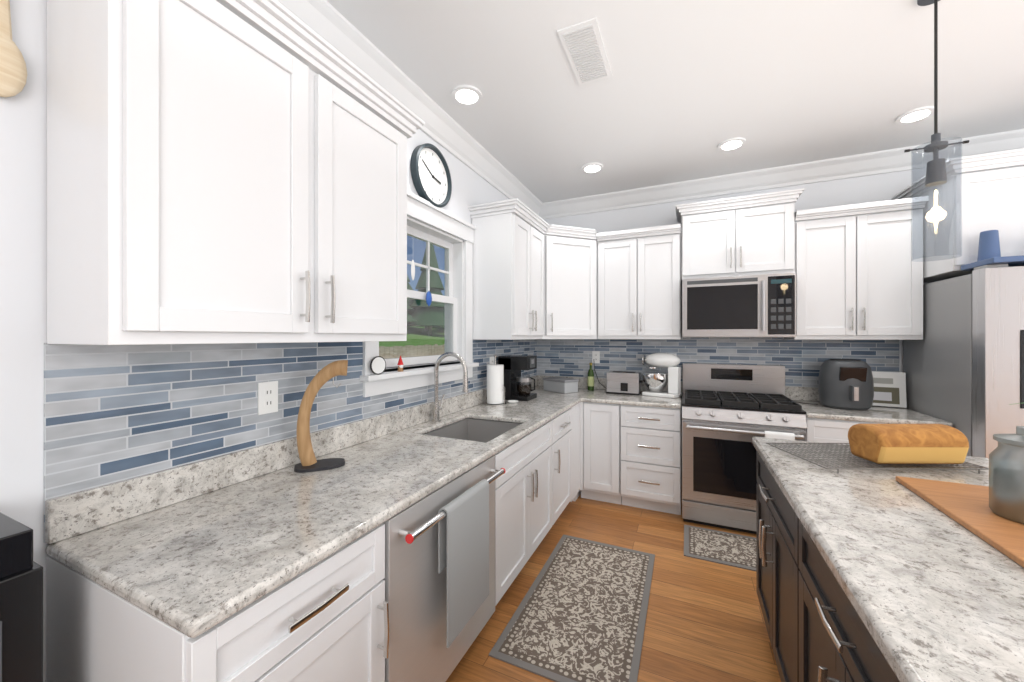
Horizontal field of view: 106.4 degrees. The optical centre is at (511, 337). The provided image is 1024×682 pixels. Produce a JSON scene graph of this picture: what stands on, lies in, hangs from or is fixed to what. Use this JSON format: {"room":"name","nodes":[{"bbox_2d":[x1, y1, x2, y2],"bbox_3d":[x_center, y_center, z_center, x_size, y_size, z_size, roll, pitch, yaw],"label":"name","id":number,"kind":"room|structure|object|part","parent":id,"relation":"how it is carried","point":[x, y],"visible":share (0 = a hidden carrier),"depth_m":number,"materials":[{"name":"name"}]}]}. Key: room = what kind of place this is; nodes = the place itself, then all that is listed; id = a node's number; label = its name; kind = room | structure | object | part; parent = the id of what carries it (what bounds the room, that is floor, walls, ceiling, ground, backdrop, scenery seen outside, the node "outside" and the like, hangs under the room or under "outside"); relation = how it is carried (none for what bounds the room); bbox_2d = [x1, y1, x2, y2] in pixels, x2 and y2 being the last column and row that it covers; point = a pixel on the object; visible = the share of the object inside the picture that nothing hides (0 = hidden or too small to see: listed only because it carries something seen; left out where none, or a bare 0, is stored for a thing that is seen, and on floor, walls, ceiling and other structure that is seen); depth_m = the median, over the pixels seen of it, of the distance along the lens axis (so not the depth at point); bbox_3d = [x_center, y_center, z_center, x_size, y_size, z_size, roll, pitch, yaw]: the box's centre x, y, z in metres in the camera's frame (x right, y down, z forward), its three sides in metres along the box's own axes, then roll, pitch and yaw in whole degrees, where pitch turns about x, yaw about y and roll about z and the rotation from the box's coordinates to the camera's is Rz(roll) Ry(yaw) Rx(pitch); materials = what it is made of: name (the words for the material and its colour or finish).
{"room":"kitchen","nodes":[
{"label":"kitchen","id":0,"kind":"room"},
{"bbox_2d":[0,0,508,681],"bbox_3d":[-1.171,0.036,1.022,0.150,2.753,6.842,0,0,24],"label":"wall","id":1,"kind":"structure","parent":0,"point":[22,226],"depth_m":0.91,"materials":[{"name":"white paint"}]},
{"bbox_2d":[0,0,26,96],"bbox_3d":[-1.148,-0.873,0.852,0.026,0.670,0.090,0,0,24],"label":"spoon","id":2,"kind":"object","parent":1,"relation":"attached to","point":[13,73],"visible":1,"depth_m":0.86,"materials":[{"name":"brown wood"}]},
{"bbox_2d":[47,0,414,344],"bbox_3d":[-0.780,-0.431,1.282,0.333,0.894,0.935,0,0,24],"label":"upper cabinet","id":3,"kind":"object","parent":1,"relation":"attached to","point":[225,170],"depth_m":0.96,"materials":[{"name":"white wood"}]},
{"bbox_2d":[44,339,536,542],"bbox_3d":[-0.438,0.255,2.445,0.005,0.483,3.341,0,0,24],"label":"backsplash","id":4,"kind":"structure","parent":1,"relation":"attached to","point":[114,413],"depth_m":1.18,"materials":[{"name":"tile"}]},
{"bbox_2d":[258,381,277,414],"bbox_3d":[-0.899,0.223,1.413,0.009,0.116,0.072,0,0,24],"label":"electrical outlet","id":5,"kind":"object","parent":4,"relation":"attached to","point":[267,397],"visible":1,"depth_m":1.41,"materials":[{"name":"white plastic"}]},
{"bbox_2d":[45,376,536,543],"bbox_3d":[-0.427,0.445,2.438,0.020,0.105,3.336,0,0,24],"label":"backsplash","id":6,"kind":"structure","parent":1,"relation":"attached to","point":[73,514],"depth_m":1.20,"materials":[{"name":"grey stone"}]},
{"bbox_2d":[277,0,544,216],"bbox_3d":[-1.053,-1.276,0.968,0.111,0.130,6.542,0,0,24],"label":"crown molding","id":7,"kind":"structure","parent":1,"relation":"attached to","point":[327,21],"depth_m":2.04,"materials":[{"name":"white wood"}]},
{"bbox_2d":[360,190,478,396],"bbox_3d":[-0.550,-0.255,2.314,0.210,1.085,1.050,0,0,24],"label":"window","id":8,"kind":"structure","parent":1,"relation":"in","point":[422,210],"depth_m":2.46,"materials":[{"name":"white wood"}]},
{"bbox_2d":[370,356,385,374],"bbox_3d":[-0.651,0.137,1.866,0.007,0.090,0.090,0,0,32],"label":"round sign","id":9,"kind":"object","parent":8,"relation":"on","point":[377,365],"visible":0.96,"depth_m":1.86,"materials":[{"name":"white"}]},
{"bbox_2d":[397,355,403,371],"bbox_3d":[-0.594,0.140,2.038,0.034,0.085,0.034,0,0,24],"label":"gnome","id":10,"kind":"object","parent":8,"relation":"on","point":[401,365],"visible":1,"depth_m":2.03,"materials":[{"name":"red ceramic"}]},
{"bbox_3d":[-0.580,-0.247,2.328,0.065,0.820,0.800,0,0,24],"label":"window sash","id":11,"kind":"part","parent":8,"relation":"part of","materials":[{"name":"white wood"}]},
{"bbox_2d":[411,260,431,305],"bbox_3d":[-0.538,-0.420,2.281,0.028,0.465,0.196,0,0,24],"label":"suncatcher","id":12,"kind":"object","parent":8,"relation":"hanging from","point":[428,298],"visible":1,"depth_m":2.32,"materials":[{"name":"white"}]},
{"bbox_2d":[410,143,451,207],"bbox_3d":[-0.477,-0.968,2.309,0.045,0.360,0.360,0,0,24],"label":"wall clock","id":13,"kind":"object","parent":1,"relation":"attached to","point":[430,175],"visible":0.94,"depth_m":2.29,"materials":[{"name":"grey"}]},
{"bbox_2d":[471,204,550,339],"bbox_3d":[0.028,-0.431,2.992,0.387,0.894,0.679,0,0,24],"label":"upper cabinet","id":14,"kind":"object","parent":1,"relation":"attached to","point":[512,247],"depth_m":2.73,"materials":[{"name":"white wood"}]},
{"bbox_2d":[446,494,780,681],"bbox_3d":[1.628,1.435,-0.252,6.300,0.155,6.842,0,0,24],"label":"floor","id":15,"kind":"structure","parent":0,"point":[705,621],"depth_m":1.90,"materials":[{"name":"brown wood"}]},
{"bbox_2d":[0,512,42,681],"bbox_3d":[-1.098,0.863,0.633,0.274,0.990,0.355,0,0,24],"label":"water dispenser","id":16,"kind":"object","parent":15,"relation":"on","point":[21,615],"visible":1,"depth_m":0.72,"materials":[{"name":"black plastic"}]},
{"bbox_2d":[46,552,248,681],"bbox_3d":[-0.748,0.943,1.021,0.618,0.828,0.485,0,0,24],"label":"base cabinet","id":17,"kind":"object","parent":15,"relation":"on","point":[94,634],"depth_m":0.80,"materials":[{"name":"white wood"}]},
{"bbox_2d":[46,384,680,681],"bbox_3d":[0.189,0.513,2.159,1.378,0.032,3.339,0,0,24],"label":"countertop","id":18,"kind":"structure","parent":17,"relation":"on","point":[277,576],"depth_m":1.08,"materials":[{"name":"grey stone"}]},
{"bbox_2d":[294,360,347,472],"bbox_3d":[-0.736,0.293,1.471,0.148,0.406,0.164,0,0,24],"label":"banana hanger","id":19,"kind":"object","parent":18,"relation":"on","point":[319,380],"visible":1,"depth_m":1.45,"materials":[{"name":"brown wood"}]},
{"bbox_2d":[429,352,468,423],"bbox_3d":[-0.352,0.291,2.245,0.245,0.412,0.104,0,0,24],"label":"faucet","id":20,"kind":"object","parent":18,"relation":"on","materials":[{"name":"silver metal"}]},
{"bbox_2d":[433,416,520,439],"bbox_3d":[-0.206,0.628,2.153,0.440,0.222,0.560,0,0,24],"label":"sink","id":21,"kind":"object","parent":18,"relation":"in","point":[473,427],"depth_m":2.42,"materials":[{"name":"grey metal"}]},
{"bbox_2d":[484,355,506,405],"bbox_3d":[-0.124,0.313,2.840,0.170,0.367,0.170,0,0,24],"label":"paper towel holder","id":22,"kind":"object","parent":18,"relation":"on","point":[495,386],"visible":1,"depth_m":2.79,"materials":[{"name":"white paper"}]},
{"bbox_2d":[498,355,536,400],"bbox_3d":[0.059,0.324,3.103,0.277,0.345,0.210,0,0,24],"label":"coffee maker","id":23,"kind":"object","parent":18,"relation":"on","point":[516,388],"visible":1,"depth_m":3.03,"materials":[{"name":"black plastic"}]},
{"bbox_2d":[543,377,578,393],"bbox_3d":[0.446,0.438,3.526,0.180,0.118,0.290,0,0,-38],"label":"box","id":24,"kind":"object","parent":18,"relation":"on","point":[564,385],"visible":1,"depth_m":3.44,"materials":[{"name":"grey"}]},
{"bbox_2d":[587,363,593,390],"bbox_3d":[0.739,0.368,3.590,0.062,0.257,0.062,0,0,24],"label":"olive oil bottle","id":25,"kind":"object","parent":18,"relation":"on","point":[590,380],"visible":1,"depth_m":3.57,"materials":[{"name":"green glass"}]},
{"bbox_2d":[606,371,642,394],"bbox_3d":[1.000,0.403,3.392,0.300,0.188,0.175,0,0,24],"label":"toaster","id":26,"kind":"object","parent":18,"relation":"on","point":[623,383],"visible":1,"depth_m":3.32,"materials":[{"name":"silver plastic"}]},
{"bbox_2d":[642,353,681,397],"bbox_3d":[1.276,0.315,3.263,0.320,0.364,0.243,0,0,24],"label":"stand mixer","id":27,"kind":"object","parent":18,"relation":"on","point":[656,383],"visible":1,"depth_m":3.20,"materials":[{"name":"white metal"}]},
{"bbox_2d":[382,455,505,681],"bbox_3d":[-0.465,0.945,1.542,0.685,0.826,0.690,0,0,24],"label":"dishwasher","id":28,"kind":"object","parent":15,"relation":"on","point":[416,594],"depth_m":1.31,"materials":[{"name":"grey metal"}]},
{"bbox_3d":[-0.170,0.801,1.411,0.040,0.460,0.290,0,0,24],"label":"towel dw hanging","id":29,"kind":"part","parent":28,"relation":"part of"},
{"bbox_2d":[489,534,654,681],"bbox_3d":[0.395,1.353,2.006,0.590,0.008,1.090,0,0,24],"label":"rug","id":30,"kind":"object","parent":15,"relation":"on","point":[580,614],"visible":1,"depth_m":1.84,"materials":[{"name":"grey fabric"}]},
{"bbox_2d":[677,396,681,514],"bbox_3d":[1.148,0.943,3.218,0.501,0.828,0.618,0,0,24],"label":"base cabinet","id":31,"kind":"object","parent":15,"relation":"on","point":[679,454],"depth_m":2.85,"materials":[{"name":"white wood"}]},
{"bbox_2d":[684,524,755,570],"bbox_3d":[1.436,1.353,2.441,0.620,0.008,0.425,0,0,24],"label":"rug","id":32,"kind":"object","parent":15,"relation":"on","point":[725,548],"visible":0.64,"depth_m":2.46,"materials":[{"name":"grey fabric"}]},
{"bbox_2d":[682,363,806,533],"bbox_3d":[1.694,0.792,2.900,0.740,1.130,0.725,0,0,24],"label":"range","id":33,"kind":"object","parent":15,"relation":"on","point":[729,411],"visible":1,"depth_m":2.70,"materials":[{"name":"silver metal"}]},
{"bbox_2d":[764,431,794,439],"bbox_3d":[1.740,0.713,2.494,0.160,0.190,0.040,0,0,24],"label":"towel","id":34,"kind":"object","parent":33,"relation":"hanging from","point":[780,435],"visible":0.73,"depth_m":2.48,"materials":[{"name":"white fabric"}]},
{"bbox_2d":[753,445,899,681],"bbox_3d":[0.905,0.944,0.296,0.870,0.828,3.070,0,0,24],"label":"kitchen island","id":35,"kind":"object","parent":15,"relation":"on","point":[816,634],"depth_m":1.12,"materials":[{"name":"brown wood"}]},
{"bbox_2d":[752,437,1023,681],"bbox_3d":[1.054,0.509,0.228,1.142,0.044,3.140,0,0,24],"label":"island countertop","id":36,"kind":"structure","parent":35,"relation":"on","point":[943,604],"depth_m":0.81,"materials":[{"name":"grey stone"}]},
{"bbox_2d":[766,443,988,473],"bbox_3d":[1.418,0.478,1.534,0.583,0.018,0.334,0,0,0],"label":"cooling rack","id":37,"kind":"object","parent":36,"relation":"on","point":[964,467],"visible":0.62,"depth_m":1.48,"materials":[{"name":"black metal"}]},
{"bbox_2d":[848,424,968,463],"bbox_3d":[1.503,0.401,1.464,0.320,0.135,0.156,0,0,0],"label":"bread loaf","id":38,"kind":"object","parent":37,"relation":"on","point":[910,444],"visible":1,"depth_m":1.40,"materials":[{"name":"brown food"}]},
{"bbox_2d":[895,476,1023,567],"bbox_3d":[1.391,0.478,0.822,0.560,0.016,0.800,0,0,24],"label":"cutting board","id":39,"kind":"object","parent":36,"relation":"on","point":[966,506],"visible":0.84,"depth_m":1.04,"materials":[{"name":"brown wood"}]},
{"bbox_2d":[989,426,1023,523],"bbox_3d":[1.336,0.349,0.990,0.130,0.240,0.130,0,0,24],"label":"glass jar","id":40,"kind":"object","parent":39,"relation":"on","point":[1006,478],"visible":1,"depth_m":0.99,"materials":[{"name":"green"}]},
{"bbox_2d":[806,420,854,444],"bbox_3d":[2.379,0.943,2.659,0.691,0.828,0.618,0,0,24],"label":"base cabinet","id":41,"kind":"object","parent":15,"relation":"on","point":[821,431],"depth_m":2.48,"materials":[{"name":"white wood"}]},
{"bbox_2d":[793,400,952,426],"bbox_3d":[2.375,0.513,2.652,0.697,0.032,0.632,0,0,24],"label":"countertop","id":42,"kind":"structure","parent":41,"relation":"on","point":[876,414],"depth_m":2.47,"materials":[{"name":"grey stone"}]},
{"bbox_2d":[818,359,873,409],"bbox_3d":[2.353,0.327,2.695,0.300,0.339,0.353,0,0,24],"label":"air fryer","id":43,"kind":"object","parent":42,"relation":"on","point":[846,384],"visible":1,"depth_m":2.61,"materials":[{"name":"grey plastic"}]},
{"bbox_2d":[872,371,906,407],"bbox_3d":[2.658,0.372,2.759,0.250,0.247,0.061,0,0,31],"label":"cookbook","id":44,"kind":"object","parent":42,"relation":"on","point":[889,389],"visible":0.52,"depth_m":2.72,"materials":[{"name":"white paper"}]},
{"bbox_2d":[903,264,1023,457],"bbox_3d":[3.038,0.488,2.160,0.900,1.738,0.904,0,0,24],"label":"fridge","id":45,"kind":"object","parent":15,"relation":"on","point":[963,364],"visible":0.5,"depth_m":2.08,"materials":[{"name":"grey metal"}]},
{"bbox_2d":[961,230,1023,270],"bbox_3d":[2.845,-0.481,1.940,0.700,0.200,0.260,0,0,24],"label":"hat","id":46,"kind":"object","parent":45,"relation":"on","point":[989,252],"visible":0.98,"depth_m":2.07,"materials":[{"name":"blue fabric"}]},
{"bbox_2d":[327,0,1023,202],"bbox_3d":[1.628,-1.391,-0.252,6.300,0.100,6.842,0,0,24],"label":"ceiling","id":47,"kind":"structure","parent":0,"point":[685,90],"depth_m":1.98,"materials":[{"name":"white paint"}]},
{"bbox_2d":[451,85,481,105],"bbox_3d":[-0.250,-1.334,2.117,0.169,0.014,0.169,0,0,0],"label":"recessed light","id":48,"kind":"object","parent":47,"relation":"in","point":[466,95],"depth_m":2.10,"materials":[{"name":"white"}]},
{"bbox_2d":[557,17,611,84],"bbox_3d":[0.354,-1.334,1.815,0.170,0.012,0.390,0,0,24],"label":"ceiling vent","id":49,"kind":"object","parent":47,"relation":"in","point":[583,46],"visible":1,"depth_m":1.78,"materials":[{"name":"white metal"}]},
{"bbox_2d":[581,162,602,172],"bbox_3d":[0.634,-1.334,3.023,0.169,0.014,0.169,0,0,15],"label":"recessed light","id":50,"kind":"object","parent":47,"relation":"in","point":[594,167],"depth_m":3.00,"materials":[{"name":"white"}]},
{"bbox_2d":[718,137,745,150],"bbox_3d":[1.521,-1.334,2.652,0.169,0.014,0.169,0,0,15],"label":"recessed light","id":51,"kind":"object","parent":47,"relation":"in","point":[730,144],"depth_m":2.64,"materials":[{"name":"white"}]},
{"bbox_2d":[896,106,933,123],"bbox_3d":[2.429,-1.334,2.305,0.169,0.014,0.169,0,0,0],"label":"recessed light","id":52,"kind":"object","parent":47,"relation":"in","point":[917,114],"depth_m":2.29,"materials":[{"name":"white"}]},
{"bbox_2d":[904,0,968,261],"bbox_3d":[1.643,-0.823,1.485,0.180,1.035,0.132,0,0,24],"label":"pendant light","id":53,"kind":"object","parent":47,"relation":"hanging from","point":[935,171],"visible":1,"depth_m":1.48,"materials":[{"name":"clear glass"}]},
{"bbox_2d":[543,168,927,393],"bbox_3d":[3.082,0.036,2.763,6.150,2.753,0.150,0,0,24],"label":"wall","id":54,"kind":"structure","parent":0,"point":[867,189],"depth_m":3.04,"materials":[{"name":"white paint"}]},
{"bbox_2d":[551,224,606,338],"bbox_3d":[0.442,-0.431,3.455,0.758,0.894,0.761,0,0,24],"label":"upper cabinet","id":55,"kind":"object","parent":54,"relation":"attached to","point":[576,253],"depth_m":3.30,"materials":[{"name":"white wood"}]},
{"bbox_2d":[603,228,682,338],"bbox_3d":[1.085,-0.423,3.368,0.732,0.878,0.387,0,0,24],"label":"upper cabinet","id":56,"kind":"object","parent":54,"relation":"attached to","point":[642,270],"depth_m":3.21,"materials":[{"name":"white wood"}]},
{"bbox_2d":[537,376,818,399],"bbox_3d":[1.543,0.445,3.363,2.800,0.105,0.020,0,0,24],"label":"backsplash","id":57,"kind":"structure","parent":54,"relation":"attached to","point":[792,393],"depth_m":3.06,"materials":[{"name":"grey stone"}]},
{"bbox_2d":[537,337,898,392],"bbox_3d":[1.540,0.249,3.379,2.822,0.495,0.005,0,0,24],"label":"backsplash","id":58,"kind":"structure","parent":54,"relation":"attached to","point":[801,360],"depth_m":3.27,"materials":[{"name":"tile"}]},
{"bbox_2d":[592,351,599,362],"bbox_3d":[0.811,0.193,3.701,0.072,0.116,0.009,0,0,24],"label":"electrical outlet","id":59,"kind":"object","parent":58,"relation":"attached to","point":[595,356],"visible":0.96,"depth_m":3.70,"materials":[{"name":"white plastic"}]},
{"bbox_2d":[679,196,798,278],"bbox_3d":[1.773,-0.731,3.074,0.750,0.535,0.352,0,0,24],"label":"upper cabinet","id":60,"kind":"object","parent":54,"relation":"attached to","point":[756,237],"depth_m":2.90,"materials":[{"name":"white wood"}]},
{"bbox_2d":[682,273,795,336],"bbox_3d":[1.749,-0.230,3.022,0.740,0.460,0.469,0,0,24],"label":"microwave","id":61,"kind":"object","parent":60,"relation":"attached to","point":[763,305],"visible":1,"depth_m":2.84,"materials":[{"name":"silver metal"}]},
{"bbox_2d":[541,129,1023,218],"bbox_3d":[3.014,-1.276,2.651,5.880,0.130,0.111,0,0,24],"label":"crown molding","id":62,"kind":"structure","parent":54,"relation":"attached to","point":[891,160],"depth_m":3.04,"materials":[{"name":"white wood"}]},
{"bbox_2d":[785,204,930,339],"bbox_3d":[2.437,-0.423,2.783,0.693,0.878,0.333,0,0,24],"label":"upper cabinet","id":63,"kind":"object","parent":54,"relation":"attached to","point":[858,278],"depth_m":2.62,"materials":[{"name":"white wood"}]},
{"bbox_2d":[899,156,1023,282],"bbox_3d":[3.108,-0.678,2.313,0.910,0.580,0.633,0,0,24],"label":"upper cabinet","id":64,"kind":"object","parent":54,"relation":"attached to","point":[992,193],"depth_m":2.18,"materials":[{"name":"white wood"}]},
{"label":"outside","id":65,"kind":"structure","parent":0,"visible":0},
{"bbox_2d":[379,326,444,346],"bbox_3d":[-22.306,0.013,27.037,59.830,4.000,90.000,0,0,24],"label":"ground","id":66,"kind":"structure","parent":65,"point":[425,333],"depth_m":31.02,"materials":[{"name":"green plant"}]},
{"bbox_2d":[379,344,444,358],"bbox_3d":[-1.849,1.053,11.414,0.070,1.720,16.500,0,0,24],"label":"fence","id":67,"kind":"object","parent":66,"relation":"on","point":[426,349],"depth_m":9.82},
{"bbox_2d":[407,244,444,334],"bbox_3d":[-9.991,-4.696,36.980,11.924,9.647,25.300,0,0,24],"label":"tree","id":68,"kind":"object","parent":66,"relation":"on","point":[423,307],"depth_m":34.17,"materials":[{"name":"green plant"}]}
]}

